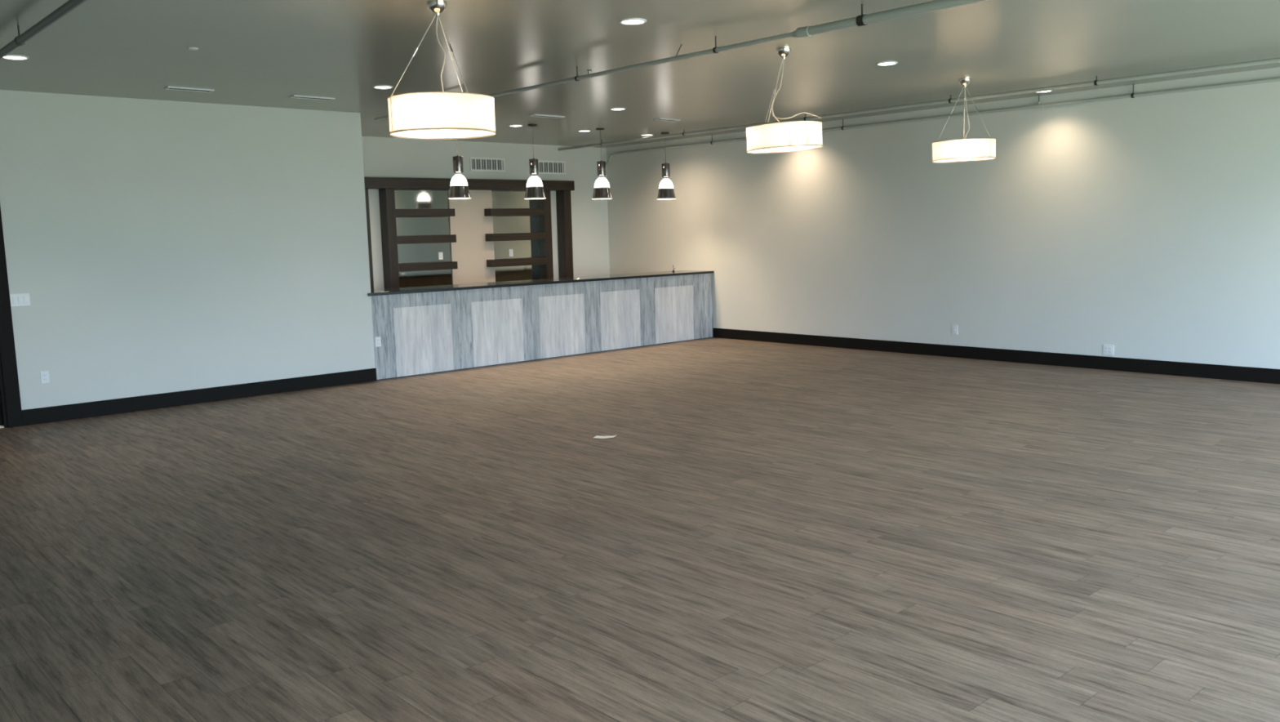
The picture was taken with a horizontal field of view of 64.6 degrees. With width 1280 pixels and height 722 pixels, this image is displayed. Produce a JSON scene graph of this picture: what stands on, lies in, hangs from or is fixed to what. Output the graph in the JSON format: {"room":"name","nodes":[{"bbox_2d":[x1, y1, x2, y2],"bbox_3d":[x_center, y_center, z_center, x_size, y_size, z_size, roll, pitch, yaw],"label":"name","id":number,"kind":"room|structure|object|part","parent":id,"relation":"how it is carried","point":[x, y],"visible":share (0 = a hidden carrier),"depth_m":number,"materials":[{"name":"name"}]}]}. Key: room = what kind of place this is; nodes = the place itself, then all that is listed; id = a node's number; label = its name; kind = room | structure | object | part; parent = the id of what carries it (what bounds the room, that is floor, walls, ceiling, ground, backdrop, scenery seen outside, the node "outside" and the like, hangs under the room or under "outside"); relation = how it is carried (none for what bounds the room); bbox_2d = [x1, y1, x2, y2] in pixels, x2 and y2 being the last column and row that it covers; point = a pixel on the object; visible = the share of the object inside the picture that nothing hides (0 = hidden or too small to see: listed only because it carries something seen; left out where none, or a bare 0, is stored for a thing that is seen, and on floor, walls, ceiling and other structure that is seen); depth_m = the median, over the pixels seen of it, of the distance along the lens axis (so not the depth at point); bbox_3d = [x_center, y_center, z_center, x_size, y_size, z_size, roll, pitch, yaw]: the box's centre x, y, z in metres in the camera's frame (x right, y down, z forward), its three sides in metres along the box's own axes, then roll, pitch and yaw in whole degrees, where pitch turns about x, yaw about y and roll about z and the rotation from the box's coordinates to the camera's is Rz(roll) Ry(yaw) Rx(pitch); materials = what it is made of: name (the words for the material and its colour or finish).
{"room":"empty event hall","nodes":[
{"label":"empty event hall","id":0,"kind":"room"},
{"bbox_2d":[0,89,375,424],"bbox_3d":[-6.792,-1.072,10.723,7.220,3.200,2.530,-8,10,-42],"label":"wall","id":1,"kind":"structure","parent":0,"point":[155,246],"depth_m":10.72,"materials":[{"name":"paint"}]},
{"bbox_2d":[0,205,22,427],"bbox_3d":[-6.527,-0.423,9.400,1.165,2.235,0.172,-8,10,-42],"label":"door","id":2,"kind":"structure","parent":1,"relation":"in","point":[11,408],"depth_m":9.74,"materials":[{"name":"wood"}]},
{"bbox_2d":[9,293,30,306],"bbox_3d":[-5.989,-0.589,9.780,0.165,0.120,0.012,-8,10,-42],"label":"light switch","id":3,"kind":"object","parent":1,"relation":"attached to","point":[16,300],"visible":1,"depth_m":9.78,"materials":[{"name":"white plastic"}]},
{"bbox_2d":[40,370,49,383],"bbox_3d":[-5.863,0.160,9.975,0.075,0.120,0.010,-8,10,-42],"label":"wall outlet","id":4,"kind":"object","parent":1,"relation":"attached to","point":[44,375],"visible":1,"depth_m":9.97,"materials":[{"name":"white plastic"}]},
{"bbox_2d":[22,368,377,425],"bbox_3d":[-4.623,0.358,11.123,3.780,0.153,0.022,-8,10,-42],"label":"baseboard","id":5,"kind":"structure","parent":1,"relation":"attached to","point":[95,408],"depth_m":10.90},
{"bbox_2d":[361,136,609,288],"bbox_3d":[-2.890,-1.855,16.071,6.130,3.200,0.200,-8,10,-42],"label":"wall","id":6,"kind":"structure","parent":0,"point":[383,157],"depth_m":16.53,"materials":[{"name":"paint"}]},
{"bbox_2d":[469,156,505,171],"bbox_3d":[-2.439,-3.142,16.203,0.660,0.215,0.014,-8,10,-42],"label":"air vent","id":7,"kind":"object","parent":6,"relation":"in","point":[477,164],"visible":1,"depth_m":16.19,"materials":[{"name":"metal"}]},
{"bbox_2d":[538,160,565,174],"bbox_3d":[-1.523,-3.253,17.031,0.660,0.220,0.014,-8,10,-42],"label":"air vent","id":8,"kind":"object","parent":6,"relation":"in","point":[557,167],"visible":0.78,"depth_m":17.07,"materials":[{"name":"metal"}]},
{"bbox_2d":[0,337,1279,721],"bbox_3d":[-0.231,0.756,8.219,13.800,0.120,15.930,-8,10,-42],"label":"floor","id":9,"kind":"structure","parent":0,"point":[764,531],"depth_m":5.55,"materials":[{"name":"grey wood"}]},
{"bbox_2d":[364,177,574,289],"bbox_3d":[-2.638,-1.553,16.026,4.000,2.600,0.248,-8,10,-42],"label":"shelving","id":10,"kind":"object","parent":9,"relation":"on","point":[475,236],"visible":0.71,"depth_m":16.01,"materials":[{"name":"brown wood"}]},
{"bbox_3d":[-4.024,-1.281,14.805,0.150,2.440,0.218,-8,10,-42],"label":"post","id":11,"kind":"part","parent":10,"relation":"part of","materials":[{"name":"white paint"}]},
{"bbox_3d":[-3.710,-1.325,15.088,0.140,2.440,0.218,-8,10,-42],"label":"post","id":12,"kind":"part","parent":10,"relation":"part of","materials":[{"name":"brown wood"}]},
{"bbox_3d":[-3.355,-1.841,15.501,1.040,1.540,0.010,-8,10,-42],"label":"mirror panel","id":13,"kind":"part","parent":10,"relation":"part of","materials":[{"name":"silver metal"}]},
{"bbox_3d":[-3.293,-2.245,15.354,1.018,0.115,0.189,-8,10,-42],"label":"shelf","id":14,"kind":"part","parent":10,"relation":"part of","materials":[{"name":"brown wood"}]},
{"bbox_3d":[-3.283,-1.851,15.404,1.018,0.120,0.189,-8,10,-42],"label":"shelf","id":15,"kind":"part","parent":10,"relation":"part of","materials":[{"name":"brown wood"}]},
{"bbox_3d":[-3.273,-1.442,15.457,1.018,0.115,0.189,-8,10,-42],"label":"shelf","id":16,"kind":"part","parent":10,"relation":"part of","materials":[{"name":"brown wood"}]},
{"bbox_2d":[438,251,443,259],"bbox_3d":[-3.099,-1.637,15.743,0.075,0.120,0.010,-8,10,-42],"label":"wall outlet","id":17,"kind":"object","parent":10,"relation":"attached to","point":[440,253],"visible":1,"depth_m":15.74,"materials":[{"name":"white plastic"}]},
{"bbox_3d":[-2.658,-1.490,16.164,0.800,2.440,0.028,-8,10,-42],"label":"panel","id":18,"kind":"part","parent":10,"relation":"part of","materials":[{"name":"beige tile"}]},
{"bbox_2d":[509,248,513,256],"bbox_3d":[-2.116,-1.775,16.629,0.075,0.120,0.010,-8,10,-42],"label":"wall outlet","id":19,"kind":"object","parent":10,"relation":"attached to","point":[511,253],"visible":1,"depth_m":16.63,"materials":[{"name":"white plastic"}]},
{"bbox_3d":[-2.037,-2.421,16.486,1.058,0.115,0.189,-8,10,-42],"label":"shelf","id":20,"kind":"part","parent":10,"relation":"part of","materials":[{"name":"brown wood"}]},
{"bbox_3d":[-2.027,-2.027,16.536,1.058,0.120,0.189,-8,10,-42],"label":"shelf","id":21,"kind":"part","parent":10,"relation":"part of","materials":[{"name":"brown wood"}]},
{"bbox_3d":[-2.048,-2.025,16.679,0.900,1.540,0.010,-8,10,-42],"label":"mirror panel","id":22,"kind":"part","parent":10,"relation":"part of","materials":[{"name":"silver metal"}]},
{"bbox_3d":[-2.017,-1.618,16.588,1.058,0.115,0.189,-8,10,-42],"label":"shelf","id":23,"kind":"part","parent":10,"relation":"part of","materials":[{"name":"brown wood"}]},
{"bbox_3d":[-1.582,-1.625,17.006,0.140,2.440,0.218,-8,10,-42],"label":"post","id":24,"kind":"part","parent":10,"relation":"part of","materials":[{"name":"brown wood"}]},
{"bbox_3d":[-1.268,-1.669,17.289,0.150,2.440,0.218,-8,10,-42],"label":"post","id":25,"kind":"part","parent":10,"relation":"part of","materials":[{"name":"brown wood"}]},
{"bbox_2d":[367,270,713,379],"bbox_3d":[-1.283,-0.628,14.557,6.023,1.070,0.760,-8,10,-42],"label":"bar counter","id":26,"kind":"object","parent":9,"relation":"on","point":[427,329],"depth_m":13.92,"materials":[{"name":"grey wood"}]},
{"bbox_2d":[374,336,381,346],"bbox_3d":[-3.200,-0.234,12.373,0.075,0.120,0.010,-8,10,-42],"label":"wall outlet","id":27,"kind":"object","parent":26,"relation":"attached to","point":[378,340],"visible":1,"depth_m":12.37,"materials":[{"name":"white plastic"}]},
{"bbox_3d":[-2.733,-0.269,12.818,0.820,0.859,0.015,-8,10,-42],"label":"pale panel","id":28,"kind":"part","parent":26,"relation":"part of","materials":[{"name":"grey wood"}]},
{"bbox_3d":[-1.902,-0.385,13.567,0.810,0.859,0.015,-8,10,-42],"label":"pale panel","id":29,"kind":"part","parent":26,"relation":"part of","materials":[{"name":"grey wood"}]},
{"bbox_2d":[367,270,713,296],"bbox_3d":[-1.296,-1.141,14.491,6.022,0.035,0.760,-8,10,-42],"label":"countertop","id":30,"kind":"structure","parent":26,"relation":"on","point":[624,276],"depth_m":13.99,"materials":[{"name":"black stone"}]},
{"bbox_3d":[-1.053,-1.016,14.276,5.976,0.170,0.018,-8,10,-42],"label":"rail","id":31,"kind":"part","parent":26,"relation":"part of","materials":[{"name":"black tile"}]},
{"bbox_3d":[-1.097,-0.498,14.293,0.810,0.859,0.015,-8,10,-42],"label":"pale panel","id":32,"kind":"part","parent":26,"relation":"part of","materials":[{"name":"grey wood"}]},
{"bbox_3d":[-0.288,-0.612,15.022,0.780,0.859,0.015,-8,10,-42],"label":"pale panel","id":33,"kind":"part","parent":26,"relation":"part of","materials":[{"name":"grey wood"}]},
{"bbox_3d":[0.536,-0.728,15.764,0.830,0.859,0.015,-8,10,-42],"label":"pale panel","id":34,"kind":"part","parent":26,"relation":"part of","materials":[{"name":"grey wood"}]},
{"bbox_2d":[594,435,616,438],"bbox_3d":[-0.296,0.643,8.589,0.196,0.009,0.090,-1,7,1],"label":"paper scrap","id":35,"kind":"object","parent":9,"relation":"on","point":[597,436],"visible":1,"depth_m":8.58,"materials":[{"name":"white paper"}]},
{"bbox_2d":[0,0,1279,147],"bbox_3d":[-0.314,-2.536,7.798,13.800,0.120,15.930,-8,10,-42],"label":"ceiling","id":36,"kind":"structure","parent":0,"point":[261,53],"depth_m":8.40,"materials":[{"name":"paint"}]},
{"bbox_2d":[3,54,29,60],"bbox_3d":[-4.883,-2.367,7.908,0.196,0.014,0.196,-8,10,-42],"label":"recessed light","id":37,"kind":"object","parent":36,"relation":"in","point":[16,57],"visible":0.91,"depth_m":7.89,"materials":[{"name":"white"}]},
{"bbox_2d":[0,0,87,59],"bbox_3d":[-1.341,-1.860,3.711,0.062,0.130,10.600,-8,10,-42],"label":"pipe","id":38,"kind":"object","parent":36,"relation":"hanging from","point":[70,5],"visible":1,"depth_m":6.32,"materials":[{"name":"metal"}]},
{"bbox_2d":[164,86,214,92],"bbox_3d":[-4.354,-2.621,9.781,0.430,0.012,0.130,-8,10,-42],"label":"ceiling vent","id":39,"kind":"object","parent":36,"relation":"in","point":[166,87],"visible":1,"depth_m":9.76,"materials":[{"name":"white plastic"}]},
{"bbox_2d":[186,47,198,50],"bbox_3d":[-3.419,-2.383,7.737,0.084,0.012,0.084,-8,10,-42],"label":"sprinkler cover","id":40,"kind":"object","parent":36,"relation":"attached to","point":[188,48],"visible":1,"depth_m":7.72,"materials":[{"name":"white plastic"}]},
{"bbox_2d":[288,95,335,100],"bbox_3d":[-3.425,-2.746,10.578,0.450,0.012,0.130,-8,10,-42],"label":"ceiling vent","id":41,"kind":"object","parent":36,"relation":"in","point":[291,96],"visible":1,"depth_m":10.57,"materials":[{"name":"white plastic"}]},
{"bbox_2d":[372,85,393,88],"bbox_3d":[-2.530,-2.689,9.962,0.196,0.014,0.196,-8,10,-42],"label":"recessed light","id":42,"kind":"object","parent":36,"relation":"in","point":[374,86],"visible":1,"depth_m":9.93,"materials":[{"name":"white"}]},
{"bbox_2d":[387,0,495,139],"bbox_3d":[-1.277,-1.864,6.462,0.673,0.825,0.673,-3,7,-10],"label":"drum pendant","id":43,"kind":"object","parent":36,"relation":"hanging from","point":[430,115],"visible":1,"depth_m":6.25,"materials":[{"name":"white fabric"}]},
{"bbox_3d":[-1.266,-1.937,6.455,0.054,0.521,0.008,-3,7,-10],"label":"cord","id":44,"kind":"part","parent":43,"relation":"part of","materials":[{"name":"white plastic"}]},
{"bbox_3d":[-1.269,-1.567,6.500,0.673,0.225,0.673,-3,7,-10],"label":"lamp shade","id":45,"kind":"part","parent":43,"relation":"part of","materials":[{"name":"white fabric"}]},
{"bbox_2d":[391,128,493,137],"bbox_3d":[-1.267,-1.469,6.513,0.655,0.001,0.655,0,8,15],"label":"diffuser","id":46,"kind":"object","parent":43,"relation":"attached to","point":[395,132],"depth_m":6.54,"materials":[{"name":"plastic"}]},
{"bbox_2d":[448,139,471,199],"bbox_3d":[-2.342,-2.589,13.014,0.298,0.997,0.298,-8,10,-42],"label":"bell pendant","id":47,"kind":"object","parent":36,"relation":"hanging from","point":[459,188],"visible":0.88,"depth_m":12.97,"materials":[{"name":"silver metal"}]},
{"bbox_2d":[508,124,523,126],"bbox_3d":[-1.692,-3.202,13.803,0.196,0.014,0.196,-8,10,-42],"label":"recessed light","id":48,"kind":"object","parent":36,"relation":"in","point":[509,125],"visible":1,"depth_m":13.76,"materials":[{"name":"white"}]},
{"bbox_2d":[524,124,546,199],"bbox_3d":[-1.449,-2.712,13.805,0.298,0.997,0.298,-8,10,-42],"label":"bell pendant","id":49,"kind":"object","parent":36,"relation":"hanging from","point":[535,189],"visible":1,"depth_m":13.76,"materials":[{"name":"silver metal"}]},
{"bbox_3d":[-1.456,-2.971,13.772,0.007,0.435,0.007,-4,8,-19],"label":"cord","id":50,"kind":"part","parent":49,"relation":"part of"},
{"bbox_2d":[528,114,564,118],"bbox_3d":[-1.174,-3.085,12.781,0.480,0.012,0.130,-8,10,-42],"label":"ceiling vent","id":51,"kind":"object","parent":36,"relation":"in","point":[533,115],"visible":1,"depth_m":12.74,"materials":[{"name":"white plastic"}]},
{"bbox_2d":[577,129,591,132],"bbox_3d":[-0.806,-3.343,14.736,0.196,0.014,0.196,-8,10,-42],"label":"recessed light","id":52,"kind":"object","parent":36,"relation":"in","point":[580,131],"visible":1,"depth_m":14.69,"materials":[{"name":"white"}]},
{"bbox_2d":[591,128,612,199],"bbox_3d":[-0.557,-2.833,14.569,0.298,0.997,0.298,-8,10,-42],"label":"bell pendant","id":53,"kind":"object","parent":36,"relation":"hanging from","point":[602,190],"visible":1,"depth_m":14.52,"materials":[{"name":"silver metal"}]},
{"bbox_2d":[609,107,626,110],"bbox_3d":[-0.266,-3.035,12.217,0.196,0.014,0.196,-8,10,-42],"label":"recessed light","id":54,"kind":"object","parent":36,"relation":"in","point":[612,108],"visible":1,"depth_m":12.17,"materials":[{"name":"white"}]},
{"bbox_2d":[618,17,646,25],"bbox_3d":[-0.049,-2.392,7.151,0.196,0.014,0.196,-8,10,-42],"label":"recessed light","id":55,"kind":"object","parent":36,"relation":"in","point":[633,21],"visible":1,"depth_m":7.12,"materials":[{"name":"white plastic"}]},
{"bbox_2d":[640,133,653,136],"bbox_3d":[0.112,-3.479,15.617,0.196,0.014,0.196,-8,10,-42],"label":"recessed light","id":56,"kind":"object","parent":36,"relation":"in","point":[646,135],"visible":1,"depth_m":15.57,"materials":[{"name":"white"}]},
{"bbox_2d":[657,132,675,199],"bbox_3d":[0.392,-2.966,15.425,0.298,0.997,0.298,-8,10,-42],"label":"bell pendant","id":57,"kind":"object","parent":36,"relation":"hanging from","point":[666,191],"visible":1,"depth_m":15.38,"materials":[{"name":"silver metal"}]},
{"bbox_2d":[653,118,680,121],"bbox_3d":[0.362,-3.220,13.534,0.380,0.012,0.130,-8,10,-42],"label":"ceiling vent","id":58,"kind":"object","parent":36,"relation":"in","point":[657,119],"visible":1,"depth_m":13.51,"materials":[{"name":"white plastic"}]},
{"bbox_2d":[373,0,987,120],"bbox_3d":[1.122,-2.365,7.207,0.074,0.143,12.500,-8,10,-42],"label":"pipe","id":59,"kind":"object","parent":36,"relation":"hanging from","point":[863,20],"visible":0.82,"depth_m":7.11,"materials":[{"name":"metal"}]},
{"bbox_2d":[746,47,822,153],"bbox_3d":[1.202,-2.175,8.455,0.639,0.837,0.632,0,7,8],"label":"drum pendant","id":60,"kind":"object","parent":36,"relation":"hanging from","point":[793,135],"visible":1,"depth_m":8.26,"materials":[{"name":"white fabric"}]},
{"bbox_3d":[1.153,-2.241,8.453,0.104,0.544,0.008,0,7,8],"label":"cord","id":61,"kind":"part","parent":60,"relation":"part of","materials":[{"name":"white plastic"}]},
{"bbox_3d":[1.210,-1.871,8.494,0.639,0.224,0.632,0,7,8],"label":"lamp shade","id":62,"kind":"part","parent":60,"relation":"part of","materials":[{"name":"white fabric"}]},
{"bbox_2d":[749,146,819,151],"bbox_3d":[1.216,-1.786,8.504,0.615,0.024,0.615,-1,7,5],"label":"diffuser","id":63,"kind":"object","parent":60,"relation":"attached to","point":[752,148],"depth_m":8.56,"materials":[{"name":"plastic"}]},
{"bbox_2d":[875,61,897,66],"bbox_3d":[2.266,-2.724,9.291,0.196,0.014,0.196,-8,10,-42],"label":"recessed light","id":64,"kind":"object","parent":36,"relation":"in","point":[886,63],"visible":1,"depth_m":9.26,"materials":[{"name":"white"}]},
{"bbox_2d":[557,57,1279,151],"bbox_3d":[3.785,-3.005,11.503,0.054,0.094,15.330,-8,10,-42],"label":"pipe","id":65,"kind":"object","parent":36,"relation":"attached to","point":[1095,82],"visible":0.98,"depth_m":11.39,"materials":[{"name":"metal"}]},
{"bbox_2d":[605,77,1279,165],"bbox_3d":[4.504,-2.994,12.162,0.106,0.319,15.329,-8,10,-42],"label":"conduit pipe","id":66,"kind":"object","parent":36,"relation":"hanging from","point":[1133,95],"visible":0.9,"depth_m":12.11,"materials":[{"name":"metal"}]},
{"bbox_2d":[932,77,995,162],"bbox_3d":[3.356,-2.492,10.477,0.632,0.830,0.630,1,8,18],"label":"drum pendant","id":67,"kind":"object","parent":36,"relation":"hanging from","point":[961,150],"visible":1,"depth_m":10.29,"materials":[{"name":"white fabric"}]},
{"bbox_2d":[935,157,991,161],"bbox_3d":[3.367,-2.099,10.526,0.611,0.011,0.611,0,7,9],"label":"diffuser","id":68,"kind":"object","parent":67,"relation":"attached to","point":[937,159],"depth_m":10.59,"materials":[{"name":"plastic"}]},
{"bbox_3d":[3.364,-2.182,10.516,0.632,0.206,0.628,1,8,18],"label":"lamp shade","id":69,"kind":"part","parent":67,"relation":"part of","materials":[{"name":"white fabric"}]},
{"bbox_3d":[3.377,-2.565,10.459,0.058,0.522,0.008,1,8,18],"label":"cord","id":70,"kind":"part","parent":67,"relation":"part of","materials":[{"name":"white plastic"}]},
{"bbox_2d":[605,66,1279,368],"bbox_3d":[4.678,-1.585,12.469,0.200,3.200,15.730,-8,10,-42],"label":"wall","id":71,"kind":"structure","parent":0,"point":[1148,227],"depth_m":12.46,"materials":[{"name":"paint"}]},
{"bbox_2d":[951,324,957,333],"bbox_3d":[4.089,-0.407,13.149,0.010,0.120,0.075,-8,10,-42],"label":"wall outlet","id":72,"kind":"object","parent":71,"relation":"attached to","point":[954,327],"visible":1,"depth_m":13.15,"materials":[{"name":"white plastic"}]},
{"bbox_2d":[713,328,1279,383],"bbox_3d":[5.493,0.035,11.651,0.022,0.153,12.778,-8,10,-42],"label":"baseboard","id":73,"kind":"structure","parent":71,"relation":"attached to","point":[1272,375],"depth_m":12.44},
{"bbox_2d":[1102,344,1113,355],"bbox_3d":[5.419,-0.128,11.716,0.010,0.120,0.120,-8,10,-42],"label":"wall outlet","id":74,"kind":"object","parent":71,"relation":"attached to","point":[1108,349],"visible":1,"depth_m":11.71,"materials":[{"name":"white plastic"}]}
]}

